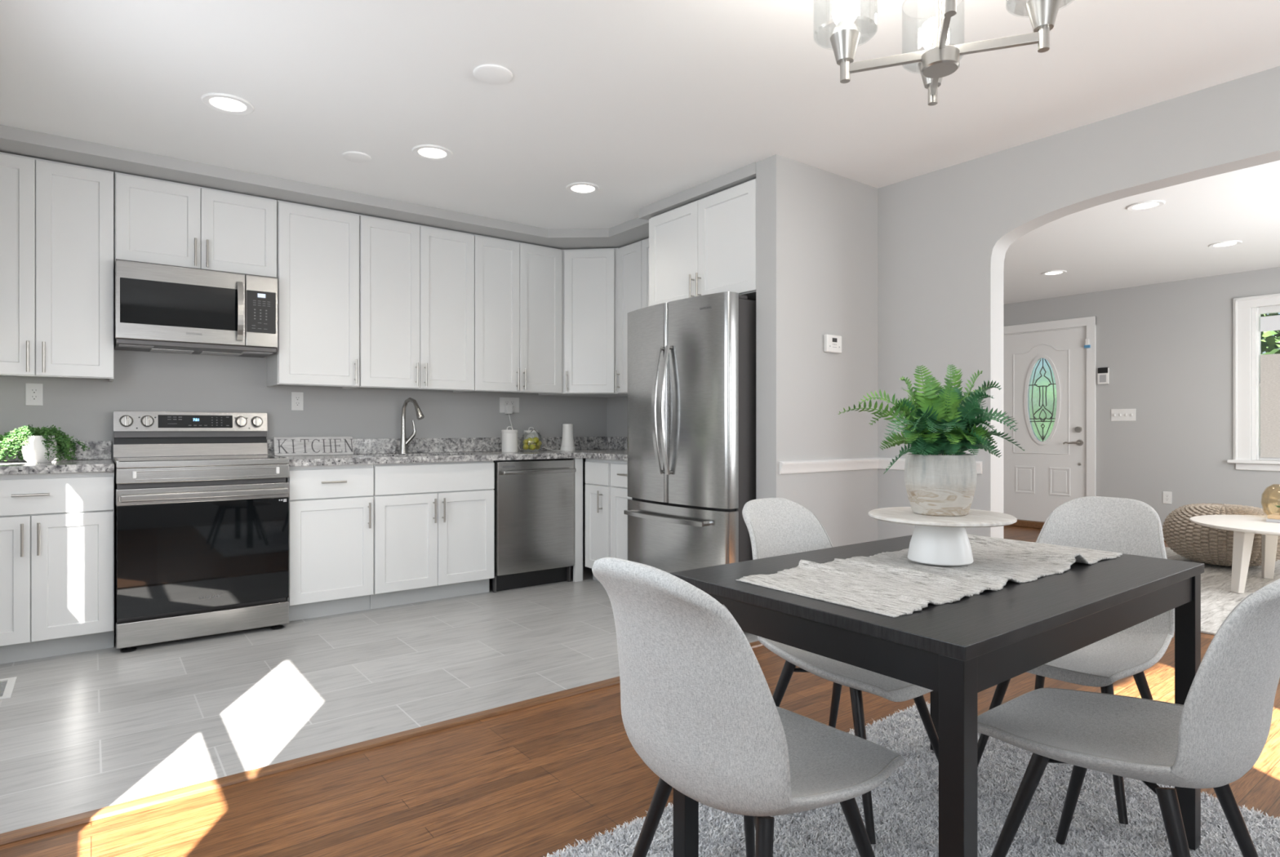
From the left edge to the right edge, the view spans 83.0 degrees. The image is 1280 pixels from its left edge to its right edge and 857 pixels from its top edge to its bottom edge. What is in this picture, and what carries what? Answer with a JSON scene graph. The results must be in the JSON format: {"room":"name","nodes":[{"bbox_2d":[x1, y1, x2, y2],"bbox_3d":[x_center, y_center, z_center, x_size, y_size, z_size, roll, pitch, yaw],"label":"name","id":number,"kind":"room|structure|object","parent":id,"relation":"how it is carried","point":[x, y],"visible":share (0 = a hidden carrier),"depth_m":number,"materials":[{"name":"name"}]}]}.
{"room":"kitchen dining area","nodes":[
{"label":"kitchen dining area","id":0,"kind":"room"},
{"bbox_2d":[0,345,607,562],"bbox_3d":[-1.798,-0.158,4.925,4.490,2.485,0.100,0,0,-37],"label":"wall","id":1,"kind":"structure","parent":0,"point":[83,408],"depth_m":4.47,"materials":[{"name":"grey paint"}]},
{"bbox_2d":[25,383,43,405],"bbox_3d":[-3.186,-0.179,3.804,0.070,0.116,0.008,0,0,-37],"label":"outlet","id":2,"kind":"object","parent":1,"relation":"attached to","point":[33,392],"visible":1,"depth_m":3.80,"materials":[{"name":"white plastic"}]},
{"bbox_2d":[30,387,38,400],"bbox_3d":[-3.185,-0.179,3.802,0.033,0.066,0.003,0,0,-37],"label":"receptacle","id":3,"kind":"object","parent":2,"relation":"attached to","point":[33,391],"depth_m":3.80,"materials":[{"name":"grey plastic"}]},
{"bbox_2d":[0,440,111,461],"bbox_3d":[-3.173,0.119,3.801,0.638,0.102,0.024,0,0,-37],"label":"backsplash","id":4,"kind":"structure","parent":1,"relation":"attached to","point":[99,450],"depth_m":3.93,"materials":[{"name":"stone"}]},
{"bbox_2d":[0,151,113,382],"bbox_3d":[-3.059,-0.795,3.665,0.629,1.075,0.373,0,0,-37],"label":"upper cabinet","id":5,"kind":"object","parent":1,"relation":"attached to","point":[56,219],"visible":1,"depth_m":3.60,"materials":[{"name":"white wood"}]},
{"bbox_2d":[113,172,276,277],"bbox_3d":[-2.501,-1.101,4.088,0.764,0.463,0.373,0,0,-37],"label":"upper cabinet","id":6,"kind":"object","parent":1,"relation":"attached to","point":[156,221],"visible":0.85,"depth_m":3.94,"materials":[{"name":"white wood"}]},
{"bbox_2d":[113,258,277,357],"bbox_3d":[-2.475,-0.650,4.044,0.752,0.436,0.475,0,0,-37],"label":"microwave","id":7,"kind":"object","parent":6,"relation":"attached to","point":[158,308],"visible":1,"depth_m":3.89,"materials":[{"name":"grey metal"}]},
{"bbox_2d":[291,391,303,410],"bbox_3d":[-2.168,-0.172,4.577,0.070,0.116,0.008,0,0,-37],"label":"outlet","id":8,"kind":"object","parent":1,"relation":"attached to","point":[297,398],"visible":1,"depth_m":4.57,"materials":[{"name":"white plastic"}]},
{"bbox_2d":[294,395,300,406],"bbox_3d":[-2.167,-0.172,4.575,0.033,0.066,0.003,0,0,-37],"label":"receptacle","id":9,"kind":"object","parent":8,"relation":"attached to","point":[297,398],"depth_m":4.57,"materials":[{"name":"grey plastic"}]},
{"bbox_2d":[266,200,359,389],"bbox_3d":[-2.010,-0.795,4.461,0.461,1.075,0.373,0,0,-37],"label":"upper cabinet","id":10,"kind":"object","parent":1,"relation":"attached to","point":[317,248],"visible":0.98,"depth_m":4.34,"materials":[{"name":"white wood"}]},
{"bbox_2d":[346,214,474,392],"bbox_3d":[-1.522,-0.795,4.831,0.759,1.075,0.373,0,0,-37],"label":"upper cabinet","id":11,"kind":"object","parent":1,"relation":"attached to","point":[416,282],"visible":0.96,"depth_m":4.69,"materials":[{"name":"white wood"}]},
{"bbox_2d":[266,436,627,455],"bbox_3d":[-0.882,0.119,4.702,2.556,0.102,1.358,0,0,-37],"label":"backsplash","id":12,"kind":"structure","parent":1,"relation":"attached to","point":[365,446],"depth_m":5.22,"materials":[{"name":"stone"}]},
{"bbox_2d":[499,397,519,413],"bbox_3d":[-0.988,-0.177,5.473,0.164,0.116,0.008,0,0,-37],"label":"outlet","id":13,"kind":"object","parent":1,"relation":"attached to","point":[514,402],"visible":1,"depth_m":5.47,"materials":[{"name":"white plastic"}]},
{"bbox_2d":[510,400,514,409],"bbox_3d":[-0.968,-0.177,5.485,0.033,0.066,0.003,0,0,-37],"label":"receptacle","id":14,"kind":"object","parent":13,"relation":"attached to","point":[512,402],"depth_m":5.49,"materials":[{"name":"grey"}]},
{"bbox_2d":[460,234,561,395],"bbox_3d":[-0.941,-0.795,5.272,0.696,1.075,0.373,0,0,-37],"label":"upper cabinet","id":15,"kind":"object","parent":1,"relation":"attached to","point":[517,286],"visible":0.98,"depth_m":5.14,"materials":[{"name":"white wood"}]},
{"bbox_2d":[542,248,627,397],"bbox_3d":[-0.344,-0.795,5.577,0.634,1.075,0.609,0,0,-37],"label":"upper cabinet","id":16,"kind":"object","parent":1,"relation":"attached to","point":[589,277],"visible":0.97,"depth_m":5.34,"materials":[{"name":"white wood"}]},
{"bbox_2d":[0,525,1041,833],"bbox_3d":[0.763,1.125,5.362,9.100,0.080,2.580,0,0,-37],"label":"floor","id":17,"kind":"structure","parent":0,"point":[81,732],"depth_m":3.03,"materials":[{"name":"grey tile"}]},
{"bbox_2d":[0,676,17,699],"bbox_3d":[-2.702,1.082,2.967,0.203,0.006,0.295,0,0,-37],"label":"floor vent","id":18,"kind":"object","parent":17,"relation":"in","point":[6,691],"visible":1,"depth_m":3.02,"materials":[{"name":"white plastic"}]},
{"bbox_2d":[0,471,114,664],"bbox_3d":[-2.977,0.647,3.554,0.625,0.876,0.638,0,0,-37],"label":"base cabinet","id":19,"kind":"object","parent":17,"relation":"on","point":[57,530],"visible":0.99,"depth_m":3.39,"materials":[{"name":"white wood"}]},
{"bbox_2d":[0,440,114,475],"bbox_3d":[-2.986,0.138,3.556,0.638,0.140,0.640,0,0,-37],"label":"countertop","id":20,"kind":"structure","parent":19,"relation":"on","point":[98,458],"depth_m":3.49,"materials":[{"name":"stone"}]},
{"bbox_2d":[0,424,89,462],"bbox_3d":[-3.030,0.074,3.627,0.428,0.191,0.249,0,0,-33],"label":"ivy plant","id":21,"kind":"object","parent":20,"relation":"on","point":[38,446],"visible":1,"depth_m":3.58,"materials":[{"name":"green plant"}]},
{"bbox_2d":[112,410,288,652],"bbox_3d":[-2.391,0.494,3.938,0.761,1.181,0.705,0,0,-37],"label":"range","id":22,"kind":"object","parent":17,"relation":"on","point":[202,543],"visible":1,"depth_m":3.72,"materials":[{"name":"grey metal"}]},
{"bbox_2d":[113,453,288,468],"bbox_3d":[-2.388,0.174,3.935,0.761,0.036,0.604,0,0,-37],"label":"cooktop","id":23,"kind":"object","parent":22,"relation":"in","point":[124,460],"depth_m":3.79,"materials":[{"name":"metal"}]},
{"bbox_2d":[285,464,373,621],"bbox_3d":[-1.924,0.647,4.354,0.464,0.876,0.638,0,0,-37],"label":"base cabinet","id":24,"kind":"object","parent":17,"relation":"on","point":[331,507],"visible":0.94,"depth_m":4.14,"materials":[{"name":"white wood"}]},
{"bbox_2d":[369,460,494,608],"bbox_3d":[-1.429,0.647,4.729,0.774,0.876,0.638,0,0,-37],"label":"base cabinet","id":25,"kind":"object","parent":17,"relation":"on","point":[434,522],"visible":0.95,"depth_m":4.49,"materials":[{"name":"white wood"}]},
{"bbox_2d":[266,436,627,466],"bbox_3d":[-0.882,0.138,4.702,2.556,0.140,1.358,0,0,-37],"label":"countertop","id":26,"kind":"structure","parent":25,"relation":"on","point":[463,449],"depth_m":4.94,"materials":[{"name":"stone"}]},
{"bbox_2d":[273,436,353,456],"bbox_3d":[-2.064,0.111,4.586,0.467,0.115,0.049,0,0,-37],"label":"wooden sign","id":27,"kind":"object","parent":26,"relation":"on","point":[290,446],"visible":0.98,"depth_m":4.57,"materials":[{"name":"grey wood"}]},
{"bbox_2d":[399,397,424,453],"bbox_3d":[-1.528,-0.019,4.888,0.223,0.378,0.096,0,0,30],"label":"faucet","id":28,"kind":"object","parent":26,"relation":"on","point":[404,442],"visible":1,"depth_m":4.90,"materials":[{"name":"silver metal"}]},
{"bbox_2d":[501,426,518,452],"bbox_3d":[-0.935,0.077,5.191,0.117,0.185,0.117,0,0,-37],"label":"canister","id":29,"kind":"object","parent":26,"relation":"on","point":[509,437],"visible":0.98,"depth_m":5.14,"materials":[{"name":"white ceramic"}]},
{"bbox_2d":[524,426,538,451],"bbox_3d":[-0.824,0.079,5.476,0.113,0.180,0.113,0,0,-37],"label":"glass jar","id":30,"kind":"object","parent":26,"relation":"on","point":[527,433],"visible":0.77,"depth_m":5.43,"materials":[{"name":"clear glass"}]},
{"bbox_2d":[504,404,561,451],"bbox_3d":[-0.806,-0.004,5.418,0.426,0.346,0.089,0,0,3],"label":"plug","id":31,"kind":"object","parent":26,"relation":"on","point":[508,408],"visible":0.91,"depth_m":5.43,"materials":[{"name":"white plastic"}]},
{"bbox_2d":[560,423,575,451],"bbox_3d":[-0.548,0.068,5.485,0.114,0.204,0.114,0,0,-37],"label":"router","id":32,"kind":"object","parent":26,"relation":"on","point":[567,444],"visible":1,"depth_m":5.45,"materials":[{"name":"white plastic"}]},
{"bbox_3d":[-0.785,0.085,5.255,0.166,0.166,0.166,0,0,-37],"label":"glass jar","id":33,"kind":"object","parent":26,"relation":"on","visible":0},
{"bbox_2d":[523,439,528,444],"bbox_3d":[-0.830,0.100,5.258,0.043,0.044,0.044,0,0,10],"label":"fruit","id":34,"kind":"object","parent":33,"relation":"in","point":[525,442],"visible":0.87,"depth_m":5.24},
{"bbox_2d":[523,444,528,449],"bbox_3d":[-0.825,0.134,5.229,0.043,0.044,0.044,0,0,35],"label":"fruit","id":35,"kind":"object","parent":33,"relation":"in","point":[526,446],"visible":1,"depth_m":5.21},
{"bbox_2d":[527,437,533,444],"bbox_3d":[-0.793,0.087,5.216,0.044,0.044,0.044,0,0,-27],"label":"fruit","id":36,"kind":"object","parent":33,"relation":"in","point":[530,440],"visible":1,"depth_m":5.20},
{"bbox_2d":[529,444,536,449],"bbox_3d":[-0.772,0.134,5.208,0.044,0.043,0.043,0,0,36],"label":"fruit","id":37,"kind":"object","parent":33,"relation":"in","point":[532,446],"visible":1,"depth_m":5.19,"materials":[{"name":"food"}]},
{"bbox_2d":[533,436,538,443],"bbox_3d":[-0.751,0.084,5.217,0.044,0.044,0.043,0,0,16],"label":"fruit","id":38,"kind":"object","parent":33,"relation":"in","point":[535,440],"visible":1,"depth_m":5.20,"materials":[{"name":"food"}]},
{"bbox_2d":[535,440,542,446],"bbox_3d":[-0.736,0.107,5.248,0.044,0.043,0.044,0,0,-1],"label":"fruit","id":39,"kind":"object","parent":33,"relation":"in","point":[539,443],"visible":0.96,"depth_m":5.23,"materials":[{"name":"food"}]},
{"bbox_2d":[492,457,576,592],"bbox_3d":[-0.861,0.648,5.130,0.597,0.874,0.647,0,0,-37],"label":"dishwasher","id":40,"kind":"object","parent":17,"relation":"on","point":[534,499],"visible":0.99,"depth_m":4.90,"materials":[{"name":"grey metal"}]},
{"bbox_2d":[573,457,582,582],"bbox_3d":[-0.440,0.647,5.137,0.067,0.876,0.024,0,0,-37],"label":"filler panel","id":41,"kind":"object","parent":17,"relation":"on","point":[578,462],"visible":0.94,"depth_m":5.12,"materials":[{"name":"white wood"}]},
{"bbox_2d":[585,457,631,581],"bbox_3d":[0.044,0.647,5.021,0.638,0.876,0.745,0,0,-37],"label":"base cabinet","id":42,"kind":"object","parent":17,"relation":"on","point":[606,497],"visible":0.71,"depth_m":4.93,"materials":[{"name":"white wood"}]},
{"bbox_2d":[623,291,755,631],"bbox_3d":[0.453,0.190,4.276,0.909,1.790,0.892,0,0,-37],"label":"refrigerator","id":43,"kind":"object","parent":17,"relation":"on","point":[691,362],"visible":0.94,"depth_m":3.88,"materials":[{"name":"grey metal"}]},
{"bbox_2d":[736,298,755,561],"bbox_3d":[0.530,0.188,4.334,0.715,1.735,0.880,0,0,-37],"label":"refrigerator side","id":44,"kind":"object","parent":43,"relation":"attached to","point":[745,308],"depth_m":3.80,"materials":[{"name":"grey metal"}]},
{"bbox_2d":[607,395,627,436],"bbox_3d":[0.568,-0.158,5.214,0.370,2.485,2.300,0,0,-37],"label":"wall","id":45,"kind":"structure","parent":0,"point":[617,406],"depth_m":5.90,"materials":[{"name":"grey paint"}]},
{"bbox_2d":[614,238,648,394],"bbox_3d":[0.172,-0.795,5.117,0.368,1.075,0.744,0,0,-37],"label":"upper cabinet","id":46,"kind":"object","parent":45,"relation":"attached to","point":[633,258],"visible":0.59,"depth_m":5.25,"materials":[{"name":"white wood"}]},
{"bbox_2d":[648,178,755,306],"bbox_3d":[0.564,-1.028,4.356,0.658,0.602,0.928,0,0,-37],"label":"upper cabinet","id":47,"kind":"object","parent":45,"relation":"attached to","point":[705,246],"visible":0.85,"depth_m":4.13,"materials":[{"name":"white wood"}]},
{"bbox_2d":[0,0,1279,304],"bbox_3d":[1.857,-1.450,3.921,9.100,0.100,6.200,0,0,-37],"label":"ceiling","id":48,"kind":"structure","parent":0,"point":[645,103],"depth_m":2.99,"materials":[{"name":"white paint"}]},
{"bbox_2d":[200,93,254,115],"bbox_3d":[-1.774,-1.396,3.114,0.200,0.008,0.200,0,0,-37],"label":"recessed light","id":49,"kind":"object","parent":48,"relation":"in","point":[220,102],"visible":1,"depth_m":3.11,"materials":[{"name":"white paint"}]},
{"bbox_2d":[209,97,246,111],"bbox_3d":[-1.774,-1.398,3.114,0.138,0.002,0.138,0,0,-37],"label":"diffuser","id":50,"kind":"object","parent":49,"relation":"attached to","point":[218,104],"depth_m":3.11,"materials":[{"name":"white plastic"}]},
{"bbox_2d":[342,151,371,163],"bbox_3d":[-1.456,-1.394,3.720,0.140,0.012,0.140,0,0,-37],"label":"ceiling plate","id":51,"kind":"object","parent":48,"relation":"attached to","point":[352,156],"visible":1,"depth_m":3.70,"materials":[{"name":"white paint"}]},
{"bbox_2d":[411,144,453,160],"bbox_3d":[-1.051,-1.396,3.663,0.200,0.008,0.200,0,0,-37],"label":"recessed light","id":52,"kind":"object","parent":48,"relation":"in","point":[428,152],"visible":1,"depth_m":3.65,"materials":[{"name":"white paint"}]},
{"bbox_2d":[417,147,446,157],"bbox_3d":[-1.051,-1.398,3.663,0.138,0.002,0.138,0,0,-37],"label":"diffuser","id":53,"kind":"object","parent":52,"relation":"attached to","point":[422,152],"depth_m":3.67,"materials":[{"name":"white plastic"}]},
{"bbox_2d":[473,64,512,84],"bbox_3d":[-0.580,-1.394,2.854,0.152,0.012,0.152,0,0,-37],"label":"ceiling plate","id":54,"kind":"object","parent":48,"relation":"attached to","point":[493,74],"visible":1,"depth_m":2.84,"materials":[{"name":"white paint"}]},
{"bbox_2d":[565,182,599,194],"bbox_3d":[-0.332,-1.396,4.209,0.200,0.008,0.200,0,0,-37],"label":"recessed light","id":55,"kind":"object","parent":48,"relation":"in","point":[579,188],"visible":1,"depth_m":4.20,"materials":[{"name":"white paint"}]},
{"bbox_2d":[571,185,594,192],"bbox_3d":[-0.332,-1.398,4.209,0.138,0.002,0.138,0,0,-37],"label":"diffuser","id":56,"kind":"object","parent":55,"relation":"attached to","point":[575,188],"depth_m":4.22,"materials":[{"name":"white plastic"}]},
{"bbox_2d":[830,0,1061,106],"bbox_3d":[0.736,-1.141,1.784,0.481,0.517,0.493,0,0,-27],"label":"chandelier","id":57,"kind":"object","parent":48,"relation":"hanging from","point":[940,59],"visible":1,"depth_m":1.78,"materials":[{"name":"silver metal"}]},
{"bbox_2d":[1040,270,1066,275],"bbox_3d":[3.715,-1.396,6.492,0.200,0.008,0.200,0,0,-37],"label":"recessed light","id":58,"kind":"object","parent":48,"relation":"in","point":[1054,272],"visible":1,"depth_m":6.49,"materials":[{"name":"white paint"}]},
{"bbox_2d":[1044,271,1062,274],"bbox_3d":[3.715,-1.398,6.492,0.138,0.002,0.138,0,0,-37],"label":"diffuser","id":59,"kind":"object","parent":58,"relation":"attached to","point":[1046,273],"depth_m":6.49,"materials":[{"name":"white plastic"}]},
{"bbox_2d":[1126,200,1164,210],"bbox_3d":[3.168,-1.396,4.531,0.200,0.008,0.200,0,0,-37],"label":"recessed light","id":60,"kind":"object","parent":48,"relation":"in","point":[1147,205],"visible":1,"depth_m":4.52,"materials":[{"name":"white paint"}]},
{"bbox_2d":[1132,202,1159,208],"bbox_3d":[3.168,-1.398,4.531,0.138,0.002,0.138,0,0,-37],"label":"diffuser","id":61,"kind":"object","parent":60,"relation":"attached to","point":[1145,205],"depth_m":4.54,"materials":[{"name":"white plastic"}]},
{"bbox_2d":[1208,240,1242,248],"bbox_3d":[4.434,-1.396,5.481,0.200,0.008,0.200,0,0,-37],"label":"recessed light","id":62,"kind":"object","parent":48,"relation":"in","point":[1227,243],"visible":1,"depth_m":5.48,"materials":[{"name":"white paint"}]},
{"bbox_2d":[1213,242,1236,246],"bbox_3d":[4.434,-1.398,5.481,0.138,0.002,0.138,0,0,-37],"label":"diffuser","id":63,"kind":"object","parent":62,"relation":"attached to","point":[1223,244],"depth_m":5.49,"materials":[{"name":"white plastic"}]},
{"bbox_2d":[0,542,1279,856],"bbox_3d":[2.637,1.125,2.893,9.100,0.079,3.620,0,0,-37],"label":"floor","id":64,"kind":"structure","parent":0,"point":[535,780],"depth_m":2.16,"materials":[{"name":"brown wood"}]},
{"bbox_2d":[0,640,763,845],"bbox_3d":[-0.641,1.080,2.693,3.335,0.012,0.053,0,0,-37],"label":"trim","id":65,"kind":"structure","parent":64,"relation":"on","point":[28,832],"depth_m":2.29,"materials":[{"name":"brown wood"}]},
{"bbox_2d":[543,701,1279,856],"bbox_3d":[1.127,1.076,1.408,1.769,0.017,2.360,0,0,-37],"label":"area rug","id":66,"kind":"object","parent":64,"relation":"on","point":[905,806],"visible":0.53,"depth_m":1.97,"materials":[{"name":"grey carpet"}]},
{"bbox_2d":[591,557,904,856],"bbox_3d":[0.205,0.649,1.444,0.607,0.835,0.469,0,0,-39],"label":"dining chair","id":67,"kind":"object","parent":66,"relation":"on","point":[699,708],"visible":1,"depth_m":1.27,"materials":[{"name":"fabric"}]},
{"bbox_2d":[742,497,938,844],"bbox_3d":[0.599,0.649,2.178,0.469,0.835,0.607,0,0,-38],"label":"dining chair","id":68,"kind":"object","parent":66,"relation":"on","point":[776,526],"visible":0.42,"depth_m":2.15,"materials":[{"name":"grey fabric"}]},
{"bbox_2d":[669,534,1204,856],"bbox_3d":[0.757,0.705,1.790,1.166,0.720,0.736,0,0,-37],"label":"dining table","id":69,"kind":"object","parent":66,"relation":"on","point":[957,651],"visible":0.58,"depth_m":1.41,"materials":[{"name":"black wood"}]},
{"bbox_2d":[736,533,1122,617],"bbox_3d":[0.767,0.327,1.801,1.072,0.035,0.421,0,0,-37],"label":"table runner","id":70,"kind":"object","parent":69,"relation":"on","point":[888,584],"visible":0.88,"depth_m":1.66,"materials":[{"name":"white fabric"}]},
{"bbox_2d":[868,506,1017,565],"bbox_3d":[0.766,0.277,1.847,0.349,0.118,0.349,0,0,-37],"label":"cake stand","id":71,"kind":"object","parent":70,"relation":"on","point":[940,540],"visible":0.91,"depth_m":1.78,"materials":[{"name":"white ceramic"}]},
{"bbox_2d":[838,364,1024,516],"bbox_3d":[0.737,0.026,1.836,0.473,0.383,0.272,0,0,-1],"label":"potted fern","id":72,"kind":"object","parent":71,"relation":"on","point":[940,477],"visible":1,"depth_m":1.78,"materials":[{"name":"green plant"}]},
{"bbox_2d":[904,453,977,516],"bbox_3d":[0.766,0.141,1.847,0.171,0.152,0.171,0,0,-37],"label":"pot","id":73,"kind":"object","parent":72,"relation":"attached to","point":[937,484],"depth_m":1.78,"materials":[{"name":"ceramic"}]},
{"bbox_2d":[977,496,1174,824],"bbox_3d":[1.369,0.649,2.264,0.607,0.835,0.469,0,0,-39],"label":"dining chair","id":74,"kind":"object","parent":66,"relation":"on","point":[1124,526],"visible":0.54,"depth_m":2.25,"materials":[{"name":"grey fabric"}]},
{"bbox_2d":[977,578,1279,856],"bbox_3d":[1.071,0.649,1.538,0.469,0.835,0.607,0,0,-37],"label":"dining chair","id":75,"kind":"object","parent":66,"relation":"on","point":[1221,729],"visible":0.94,"depth_m":1.39,"materials":[{"name":"grey fabric"}]},
{"bbox_2d":[1164,546,1279,635],"bbox_3d":[4.278,1.079,4.660,3.050,0.011,2.450,0,0,-37],"label":"rug","id":76,"kind":"object","parent":64,"relation":"on","point":[1218,601],"visible":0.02,"depth_m":4.87,"materials":[{"name":"white carpet"}]},
{"bbox_2d":[1162,503,1279,566],"bbox_3d":[4.581,0.833,5.675,0.786,0.464,0.785,0,0,37],"label":"knitted pouf","id":77,"kind":"object","parent":76,"relation":"on","point":[1188,540],"visible":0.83,"depth_m":5.52,"materials":[{"name":"beige wicker"}]},
{"bbox_2d":[1189,515,1279,593],"bbox_3d":[4.327,0.854,4.785,1.100,0.438,1.100,0,0,-37],"label":"coffee table","id":78,"kind":"object","parent":76,"relation":"on","point":[1244,527],"visible":0.9,"depth_m":4.75,"materials":[{"name":"white wood"}]},
{"bbox_2d":[1266,518,1279,523],"bbox_3d":[4.402,0.624,4.910,0.250,0.021,0.180,0,0,-37],"label":"book","id":79,"kind":"object","parent":78,"relation":"on","point":[1277,521],"visible":0.51,"depth_m":4.88,"materials":[{"name":"grey paper"}]},
{"bbox_2d":[1267,512,1279,519],"bbox_3d":[4.402,0.600,4.910,0.230,0.024,0.170,0,0,-37],"label":"wooden tray","id":80,"kind":"object","parent":79,"relation":"on","point":[1274,516],"visible":1,"depth_m":4.89,"materials":[{"name":"beige wood"}]},
{"bbox_2d":[755,154,878,546],"bbox_3d":[1.053,-0.158,4.051,1.004,2.485,0.140,0,0,-37],"label":"wall","id":81,"kind":"structure","parent":0,"point":[817,229],"depth_m":3.89,"materials":[{"name":"grey paint"}]},
{"bbox_2d":[0,124,755,249],"bbox_3d":[-1.161,-1.369,3.902,3.970,0.061,2.300,0,0,-37],"label":"trim","id":82,"kind":"structure","parent":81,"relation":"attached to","point":[13,140],"depth_m":4.13,"materials":[{"name":"grey paint"}]},
{"bbox_2d":[778,457,879,474],"bbox_3d":[1.058,0.202,3.951,0.847,0.066,0.024,0,0,-37],"label":"trim","id":83,"kind":"structure","parent":81,"relation":"attached to","point":[839,464],"depth_m":3.91,"materials":[{"name":"white wood"}]},
{"bbox_2d":[823,334,841,353],"bbox_3d":[1.053,-0.462,3.946,0.128,0.095,0.027,0,0,-37],"label":"thermostat","id":84,"kind":"object","parent":81,"relation":"attached to","point":[832,344],"visible":1,"depth_m":3.93,"materials":[{"name":"white plastic"}]},
{"bbox_2d":[878,66,1279,540],"bbox_3d":[2.536,-0.158,2.816,0.135,2.485,3.620,0,0,-37],"label":"wall","id":85,"kind":"structure","parent":0,"point":[945,235],"depth_m":3.71,"materials":[{"name":"grey paint"}]},
{"bbox_2d":[878,457,982,474],"bbox_3d":[1.566,0.202,3.963,0.024,0.066,0.620,0,0,-37],"label":"trim","id":86,"kind":"structure","parent":85,"relation":"attached to","point":[883,463],"depth_m":4.10,"materials":[{"name":"white"}]},
{"bbox_2d":[1003,266,1279,528],"bbox_3d":[5.257,-0.158,6.752,0.140,2.485,5.200,0,0,-37],"label":"wall","id":87,"kind":"structure","parent":0,"point":[1166,348],"depth_m":6.90,"materials":[{"name":"grey paint"}]},
{"bbox_2d":[1003,315,1096,528],"bbox_3d":[4.354,-0.033,7.871,0.186,2.235,1.125,0,0,-37],"label":"door","id":88,"kind":"structure","parent":87,"relation":"in","point":[1050,376],"depth_m":7.80,"materials":[{"name":"white wood"}]},
{"bbox_2d":[1084,338,1090,348],"bbox_3d":[4.606,-0.877,7.448,0.017,0.095,0.055,0,0,-37],"label":"sensor","id":89,"kind":"object","parent":88,"relation":"attached to","point":[1087,345],"visible":1,"depth_m":7.44,"materials":[{"name":"white plastic"}]},
{"bbox_2d":[1097,367,1109,384],"bbox_3d":[4.704,-0.534,7.343,0.026,0.168,0.100,0,0,-37],"label":"alarm keypad","id":90,"kind":"object","parent":87,"relation":"attached to","point":[1103,373],"visible":1,"depth_m":7.33,"materials":[{"name":"white plastic"}]},
{"bbox_2d":[1111,408,1136,421],"bbox_3d":[4.818,-0.135,7.201,0.016,0.117,0.214,0,0,-37],"label":"light switch","id":91,"kind":"object","parent":87,"relation":"attached to","point":[1117,415],"visible":1,"depth_m":7.20,"materials":[{"name":"white plastic"}]},
{"bbox_2d":[1163,491,1171,503],"bbox_3d":[5.042,0.661,6.914,0.008,0.116,0.070,0,0,-37],"label":"outlet","id":92,"kind":"object","parent":87,"relation":"attached to","point":[1166,495],"visible":1,"depth_m":6.91,"materials":[{"name":"white plastic"}]},
{"bbox_2d":[1164,493,1168,501],"bbox_3d":[5.040,0.661,6.913,0.003,0.066,0.033,0,0,-37],"label":"receptacle","id":93,"kind":"object","parent":92,"relation":"attached to","point":[1166,495],"depth_m":6.91,"materials":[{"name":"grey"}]},
{"bbox_2d":[1226,293,1279,471],"bbox_3d":[5.750,-0.399,6.053,0.200,1.538,1.290,0,0,-37],"label":"window","id":94,"kind":"structure","parent":87,"relation":"in","point":[1256,376],"depth_m":6.40,"materials":[{"name":"white wood"}]},
{"bbox_2d":[1260,353,1279,457],"bbox_3d":[5.741,-0.198,6.046,0.004,0.905,0.860,0,0,-37],"label":"shade","id":95,"kind":"object","parent":94,"relation":"attached to","point":[1269,363],"depth_m":6.33,"materials":[{"name":"fabric"}]},
{"label":"outside","id":96,"kind":"structure","parent":0,"visible":0},
{"bbox_3d":[13.819,1.435,21.788,31.640,0.100,42.000,0,0,-37],"label":"ground","id":97,"kind":"structure","parent":96,"visible":0},
{"bbox_2d":[1260,312,1279,355],"bbox_3d":[8.624,-0.493,9.312,3.020,3.778,3.080,0,0,-37],"label":"tree","id":98,"kind":"object","parent":97,"relation":"on","point":[1270,343],"visible":0.06,"depth_m":8.89,"materials":[{"name":"green plant"}]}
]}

